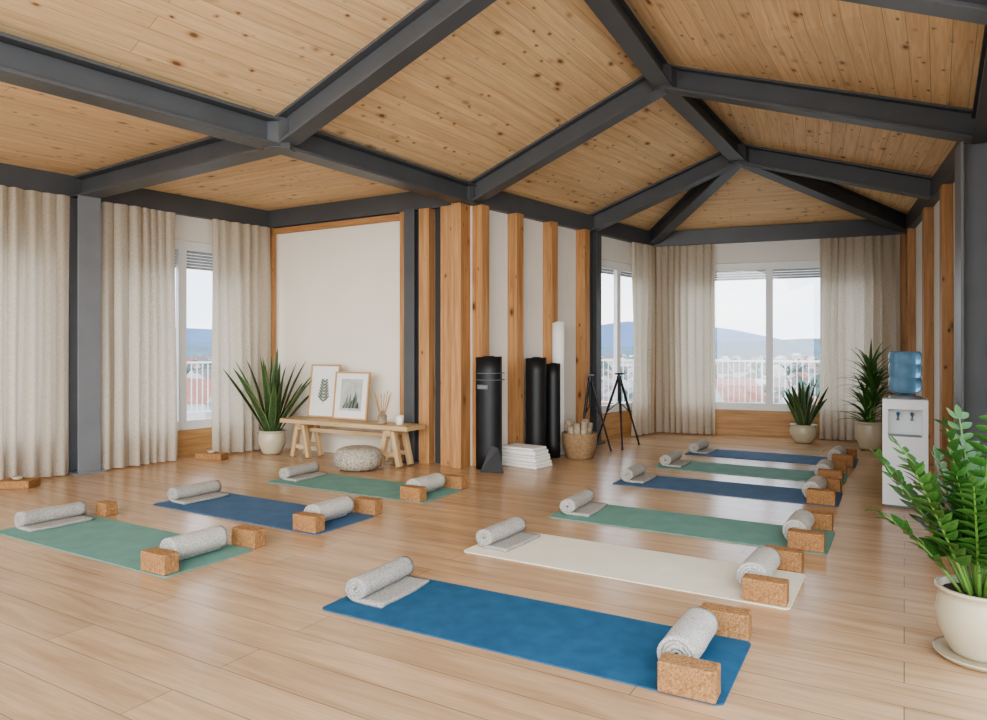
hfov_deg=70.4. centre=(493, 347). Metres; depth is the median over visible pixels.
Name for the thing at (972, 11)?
roof beam
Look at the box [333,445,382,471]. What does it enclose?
pouf
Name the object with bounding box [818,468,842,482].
block
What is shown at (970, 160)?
steel column
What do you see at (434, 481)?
rolled towel
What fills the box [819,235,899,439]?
linen curtain
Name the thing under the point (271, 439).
potted snake plant
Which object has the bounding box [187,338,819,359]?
hills
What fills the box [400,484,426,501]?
block
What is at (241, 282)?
linen curtain
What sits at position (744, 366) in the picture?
town
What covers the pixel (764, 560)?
rolled towel
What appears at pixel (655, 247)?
timber post
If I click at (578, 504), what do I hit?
rolled towel
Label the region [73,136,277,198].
roof beam
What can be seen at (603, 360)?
balcony railing
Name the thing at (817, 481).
rolled towel
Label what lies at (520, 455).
folded blankets
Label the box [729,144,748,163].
joint
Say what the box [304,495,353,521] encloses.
rolled towel
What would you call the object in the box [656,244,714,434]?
linen curtain
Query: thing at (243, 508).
yoga mat
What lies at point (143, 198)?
roof beam
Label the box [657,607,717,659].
rolled towel
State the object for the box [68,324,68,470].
wall
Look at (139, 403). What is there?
linen curtain
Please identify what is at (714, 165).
roof beam
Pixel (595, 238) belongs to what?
steel column
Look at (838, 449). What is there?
rolled towel
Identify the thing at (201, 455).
block
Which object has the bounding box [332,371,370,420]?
framed picture
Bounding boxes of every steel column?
[68,195,106,475]
[402,209,418,463]
[590,232,605,444]
[949,141,986,511]
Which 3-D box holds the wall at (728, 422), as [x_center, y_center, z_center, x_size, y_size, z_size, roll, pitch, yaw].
[4.127,-0.135,10.355,3.536,2.870,0.150,0,0,21]
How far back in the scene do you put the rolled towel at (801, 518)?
4.67 m
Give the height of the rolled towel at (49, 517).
0.122 m
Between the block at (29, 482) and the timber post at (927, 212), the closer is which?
the block at (29, 482)
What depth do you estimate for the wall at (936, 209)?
7.66 m
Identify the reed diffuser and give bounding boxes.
[373,391,391,423]
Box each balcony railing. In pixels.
[187,361,211,413]
[601,359,819,403]
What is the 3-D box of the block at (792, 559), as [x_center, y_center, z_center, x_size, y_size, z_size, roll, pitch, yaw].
[1.711,1.242,4.135,0.215,0.115,0.100,0,0,32]
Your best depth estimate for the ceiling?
5.73 m
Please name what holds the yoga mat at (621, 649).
on the floor
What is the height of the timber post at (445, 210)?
2.870 m
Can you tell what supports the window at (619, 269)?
in the wall at (614, 250)
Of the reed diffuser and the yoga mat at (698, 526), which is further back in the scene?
the reed diffuser
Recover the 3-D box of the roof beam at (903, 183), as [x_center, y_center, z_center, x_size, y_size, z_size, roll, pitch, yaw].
[3.850,-2.015,7.955,2.147,0.893,0.170,0,0,31]
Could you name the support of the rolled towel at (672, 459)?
on the yoga mat at (731, 469)
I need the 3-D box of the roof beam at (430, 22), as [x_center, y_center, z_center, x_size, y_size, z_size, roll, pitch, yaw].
[-0.650,-2.190,5.030,2.475,1.239,0.170,0,0,26]
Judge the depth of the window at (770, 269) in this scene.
10.35 m
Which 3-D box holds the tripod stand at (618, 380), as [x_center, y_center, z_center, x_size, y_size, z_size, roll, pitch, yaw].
[1.591,0.815,9.282,0.540,0.969,0.603,0,0,30]
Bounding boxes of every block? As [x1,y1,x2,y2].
[0,477,39,488]
[96,500,116,516]
[141,547,178,575]
[195,452,228,459]
[232,525,265,548]
[293,511,324,532]
[354,496,382,515]
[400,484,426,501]
[443,474,466,489]
[657,652,720,703]
[700,602,751,640]
[742,573,788,606]
[765,544,803,572]
[787,528,824,552]
[804,509,832,530]
[807,488,835,505]
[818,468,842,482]
[824,477,841,491]
[831,460,846,473]
[832,454,853,466]
[845,448,856,458]
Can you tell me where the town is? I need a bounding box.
[187,353,819,419]
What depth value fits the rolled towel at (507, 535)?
4.61 m
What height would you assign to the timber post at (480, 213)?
2.870 m
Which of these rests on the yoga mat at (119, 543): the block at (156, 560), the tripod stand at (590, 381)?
the block at (156, 560)
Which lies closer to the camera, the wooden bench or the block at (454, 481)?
the block at (454, 481)
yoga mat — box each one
[0,514,251,577]
[153,492,373,534]
[267,473,460,502]
[322,576,750,705]
[464,531,804,609]
[549,504,834,554]
[613,475,842,506]
[654,461,848,484]
[685,449,857,467]
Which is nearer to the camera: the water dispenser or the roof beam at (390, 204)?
the water dispenser
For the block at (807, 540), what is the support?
on the yoga mat at (698, 526)
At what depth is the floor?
3.41 m
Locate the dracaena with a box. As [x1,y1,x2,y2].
[829,339,894,450]
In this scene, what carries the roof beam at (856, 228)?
on the wall at (728, 422)
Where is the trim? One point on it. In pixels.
(395, 217)
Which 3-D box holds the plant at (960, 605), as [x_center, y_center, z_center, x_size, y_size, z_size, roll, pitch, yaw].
[2.039,0.734,2.975,0.862,1.125,0.820,0,0,-34]
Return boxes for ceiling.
[0,0,984,230]
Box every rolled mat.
[474,356,504,469]
[526,357,545,445]
[546,363,559,457]
[552,322,564,453]
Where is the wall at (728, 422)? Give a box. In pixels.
[656,235,884,438]
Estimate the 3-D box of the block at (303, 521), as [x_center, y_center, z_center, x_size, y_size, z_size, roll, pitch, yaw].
[-1.309,1.235,4.962,0.215,0.115,0.100,0,0,29]
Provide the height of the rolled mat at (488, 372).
1.210 m
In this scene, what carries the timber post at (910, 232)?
on the floor
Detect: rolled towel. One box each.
[14,501,93,531]
[160,525,227,560]
[167,480,228,504]
[279,461,326,481]
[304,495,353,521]
[345,556,429,607]
[406,473,445,491]
[476,516,539,551]
[560,489,606,516]
[620,463,656,483]
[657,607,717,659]
[660,450,690,467]
[688,440,717,453]
[736,546,780,585]
[782,509,814,539]
[802,475,827,497]
[814,459,833,474]
[827,446,846,459]
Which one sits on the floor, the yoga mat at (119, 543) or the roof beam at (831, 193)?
the yoga mat at (119, 543)
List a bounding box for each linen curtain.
[0,185,69,479]
[101,202,176,469]
[211,219,270,452]
[631,242,655,435]
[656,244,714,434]
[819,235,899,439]
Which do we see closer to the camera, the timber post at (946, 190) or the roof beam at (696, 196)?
the timber post at (946, 190)
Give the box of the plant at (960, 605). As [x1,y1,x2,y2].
[865,404,986,672]
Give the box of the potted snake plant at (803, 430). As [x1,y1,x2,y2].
[782,380,828,442]
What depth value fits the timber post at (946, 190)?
6.68 m
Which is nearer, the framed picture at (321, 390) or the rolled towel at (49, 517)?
the rolled towel at (49, 517)
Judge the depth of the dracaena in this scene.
8.90 m
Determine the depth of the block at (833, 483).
6.31 m
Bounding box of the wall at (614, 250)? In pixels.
[470,206,631,465]
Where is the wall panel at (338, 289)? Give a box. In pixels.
[276,221,399,457]
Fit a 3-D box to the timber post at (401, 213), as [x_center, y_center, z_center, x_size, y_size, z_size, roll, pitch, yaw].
[-1.029,-0.135,8.104,0.091,2.870,0.071,0,0,30]
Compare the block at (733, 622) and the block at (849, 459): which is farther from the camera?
the block at (849, 459)
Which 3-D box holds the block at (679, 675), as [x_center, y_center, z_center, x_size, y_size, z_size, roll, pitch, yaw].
[0.733,1.235,2.626,0.215,0.115,0.100,0,0,28]
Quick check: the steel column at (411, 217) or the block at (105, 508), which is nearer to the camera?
the block at (105, 508)
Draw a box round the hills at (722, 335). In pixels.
[187,321,781,346]
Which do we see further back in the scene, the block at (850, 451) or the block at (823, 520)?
the block at (850, 451)
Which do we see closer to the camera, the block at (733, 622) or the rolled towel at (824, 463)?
the block at (733, 622)
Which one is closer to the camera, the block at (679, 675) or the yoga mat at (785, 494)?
the block at (679, 675)
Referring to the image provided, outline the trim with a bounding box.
[273,214,399,234]
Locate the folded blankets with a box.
[502,443,551,468]
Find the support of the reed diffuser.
on the wooden bench
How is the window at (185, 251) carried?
in the wall at (190, 442)
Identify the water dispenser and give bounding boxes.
[882,351,927,508]
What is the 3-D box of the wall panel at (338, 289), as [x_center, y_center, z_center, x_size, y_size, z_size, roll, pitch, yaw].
[-1.573,-0.135,8.540,3.105,2.870,0.197,0,0,30]
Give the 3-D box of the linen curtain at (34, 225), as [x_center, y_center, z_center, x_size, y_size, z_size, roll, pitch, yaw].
[-4.925,-0.133,6.386,0.130,2.835,1.940,0,0,39]
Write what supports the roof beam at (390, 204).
on the wall panel at (338, 289)
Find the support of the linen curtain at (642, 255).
hanging from the roof beam at (502, 202)
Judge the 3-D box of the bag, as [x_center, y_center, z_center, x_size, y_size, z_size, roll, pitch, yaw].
[-0.004,1.168,7.348,0.250,0.267,0.119,0,0,13]
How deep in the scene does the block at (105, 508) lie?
5.42 m
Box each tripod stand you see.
[583,374,611,450]
[597,373,639,449]
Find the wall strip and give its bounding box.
[435,208,440,463]
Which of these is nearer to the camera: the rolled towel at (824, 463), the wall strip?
the rolled towel at (824, 463)
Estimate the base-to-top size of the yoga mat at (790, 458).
0.006 m
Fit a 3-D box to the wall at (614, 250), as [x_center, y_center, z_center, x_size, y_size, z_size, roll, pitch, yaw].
[1.038,-0.135,9.363,0.150,2.870,4.201,0,0,40]
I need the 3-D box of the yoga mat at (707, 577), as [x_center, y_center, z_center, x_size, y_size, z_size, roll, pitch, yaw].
[0.794,1.296,4.232,1.940,0.006,0.630,0,0,31]
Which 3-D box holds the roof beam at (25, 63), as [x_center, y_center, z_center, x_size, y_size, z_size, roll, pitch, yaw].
[-2.425,-1.680,4.595,0.200,0.220,2.448,0,0,37]
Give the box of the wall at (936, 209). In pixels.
[916,182,954,483]
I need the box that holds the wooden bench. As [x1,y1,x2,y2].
[280,416,424,467]
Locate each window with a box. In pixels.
[175,240,211,430]
[601,260,632,413]
[715,260,819,411]
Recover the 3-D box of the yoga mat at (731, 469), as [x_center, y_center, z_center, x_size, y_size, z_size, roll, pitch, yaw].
[2.690,1.296,7.390,1.860,0.006,0.630,0,0,31]
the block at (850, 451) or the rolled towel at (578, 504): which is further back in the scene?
the block at (850, 451)
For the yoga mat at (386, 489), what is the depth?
6.54 m
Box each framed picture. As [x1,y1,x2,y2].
[307,364,340,417]
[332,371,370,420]
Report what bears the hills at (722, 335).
on the ground
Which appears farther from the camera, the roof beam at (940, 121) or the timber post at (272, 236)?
the timber post at (272, 236)
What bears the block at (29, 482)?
on the floor
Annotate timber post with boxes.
[270,227,275,365]
[400,212,403,459]
[419,208,434,463]
[441,205,450,465]
[451,202,469,468]
[472,204,488,465]
[508,213,523,443]
[543,221,557,363]
[576,229,589,423]
[654,247,655,431]
[897,234,905,350]
[906,228,915,394]
[922,207,932,464]
[940,183,952,481]
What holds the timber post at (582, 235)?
on the floor
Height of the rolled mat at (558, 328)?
1.620 m
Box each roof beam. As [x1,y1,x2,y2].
[0,31,280,148]
[0,163,77,197]
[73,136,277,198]
[78,179,267,226]
[268,186,473,227]
[275,0,496,146]
[284,131,478,205]
[469,75,667,202]
[471,186,653,245]
[584,0,670,87]
[589,152,738,231]
[649,164,741,244]
[654,220,904,246]
[662,94,744,161]
[663,65,986,143]
[739,144,936,201]
[741,164,906,231]
[839,0,986,24]
[905,142,969,233]
[971,25,986,143]
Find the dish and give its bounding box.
[12,475,23,479]
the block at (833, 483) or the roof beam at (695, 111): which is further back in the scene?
the roof beam at (695, 111)
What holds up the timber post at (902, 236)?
on the floor
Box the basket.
[562,419,596,459]
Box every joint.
[263,116,294,154]
[653,64,676,90]
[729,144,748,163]
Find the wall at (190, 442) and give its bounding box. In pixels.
[101,215,211,457]
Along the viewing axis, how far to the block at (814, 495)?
5.78 m
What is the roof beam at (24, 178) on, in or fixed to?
on the wall at (68, 324)
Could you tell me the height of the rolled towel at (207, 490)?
0.121 m
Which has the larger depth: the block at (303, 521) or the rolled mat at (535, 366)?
the rolled mat at (535, 366)
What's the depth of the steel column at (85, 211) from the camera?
7.28 m
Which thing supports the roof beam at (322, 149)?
on the timber post at (460, 212)
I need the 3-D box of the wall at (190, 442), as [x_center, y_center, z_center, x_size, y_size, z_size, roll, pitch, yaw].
[-3.724,-0.135,8.366,0.150,2.870,2.318,0,0,37]
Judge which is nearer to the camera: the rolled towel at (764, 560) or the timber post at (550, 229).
the rolled towel at (764, 560)
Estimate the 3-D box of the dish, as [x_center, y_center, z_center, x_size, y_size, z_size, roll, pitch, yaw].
[-4.450,1.214,6.550,0.100,0.030,0.100,0,0,30]
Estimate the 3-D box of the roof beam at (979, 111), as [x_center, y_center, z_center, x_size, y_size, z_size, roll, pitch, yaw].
[3.145,-1.680,4.360,0.200,0.220,2.419,0,0,32]
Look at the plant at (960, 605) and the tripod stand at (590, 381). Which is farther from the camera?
the tripod stand at (590, 381)
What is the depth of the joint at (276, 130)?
5.46 m
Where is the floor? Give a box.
[0,432,986,719]
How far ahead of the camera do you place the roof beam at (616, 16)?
5.74 m
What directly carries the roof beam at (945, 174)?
on the wall at (936, 209)
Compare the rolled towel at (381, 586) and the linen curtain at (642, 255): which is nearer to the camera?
the rolled towel at (381, 586)
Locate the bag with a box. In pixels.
[480,446,503,472]
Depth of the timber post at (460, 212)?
7.58 m
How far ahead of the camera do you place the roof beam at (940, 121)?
5.87 m
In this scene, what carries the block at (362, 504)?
on the floor
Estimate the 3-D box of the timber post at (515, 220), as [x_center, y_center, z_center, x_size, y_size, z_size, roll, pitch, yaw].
[0.260,-0.135,8.214,0.140,2.870,0.130,0,0,40]
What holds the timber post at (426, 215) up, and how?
on the floor
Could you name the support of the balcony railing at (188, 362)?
on the terrace slab
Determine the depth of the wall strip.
7.89 m
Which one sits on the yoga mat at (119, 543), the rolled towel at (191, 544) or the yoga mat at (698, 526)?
the rolled towel at (191, 544)
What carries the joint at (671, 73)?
attached to the roof beam at (616, 16)
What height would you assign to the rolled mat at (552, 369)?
1.120 m
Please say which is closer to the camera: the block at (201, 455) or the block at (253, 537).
the block at (253, 537)
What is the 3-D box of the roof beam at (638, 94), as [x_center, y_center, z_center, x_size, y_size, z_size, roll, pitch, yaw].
[0.675,-2.105,7.140,2.314,1.071,0.170,0,0,31]
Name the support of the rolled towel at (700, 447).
on the yoga mat at (790, 458)
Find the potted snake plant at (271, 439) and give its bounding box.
[223,349,312,454]
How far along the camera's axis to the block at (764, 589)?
3.54 m
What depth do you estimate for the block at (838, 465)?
7.24 m
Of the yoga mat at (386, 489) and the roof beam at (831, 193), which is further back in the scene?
the roof beam at (831, 193)
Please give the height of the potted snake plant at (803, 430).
0.896 m
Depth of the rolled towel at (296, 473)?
6.94 m
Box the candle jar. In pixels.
[396,415,403,424]
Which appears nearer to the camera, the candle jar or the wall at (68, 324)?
the wall at (68, 324)
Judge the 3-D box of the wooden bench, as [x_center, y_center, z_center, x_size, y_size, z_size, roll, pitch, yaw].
[-1.652,1.065,8.039,1.880,0.450,0.340,0,0,30]
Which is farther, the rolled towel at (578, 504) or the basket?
the basket
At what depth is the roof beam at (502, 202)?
8.87 m

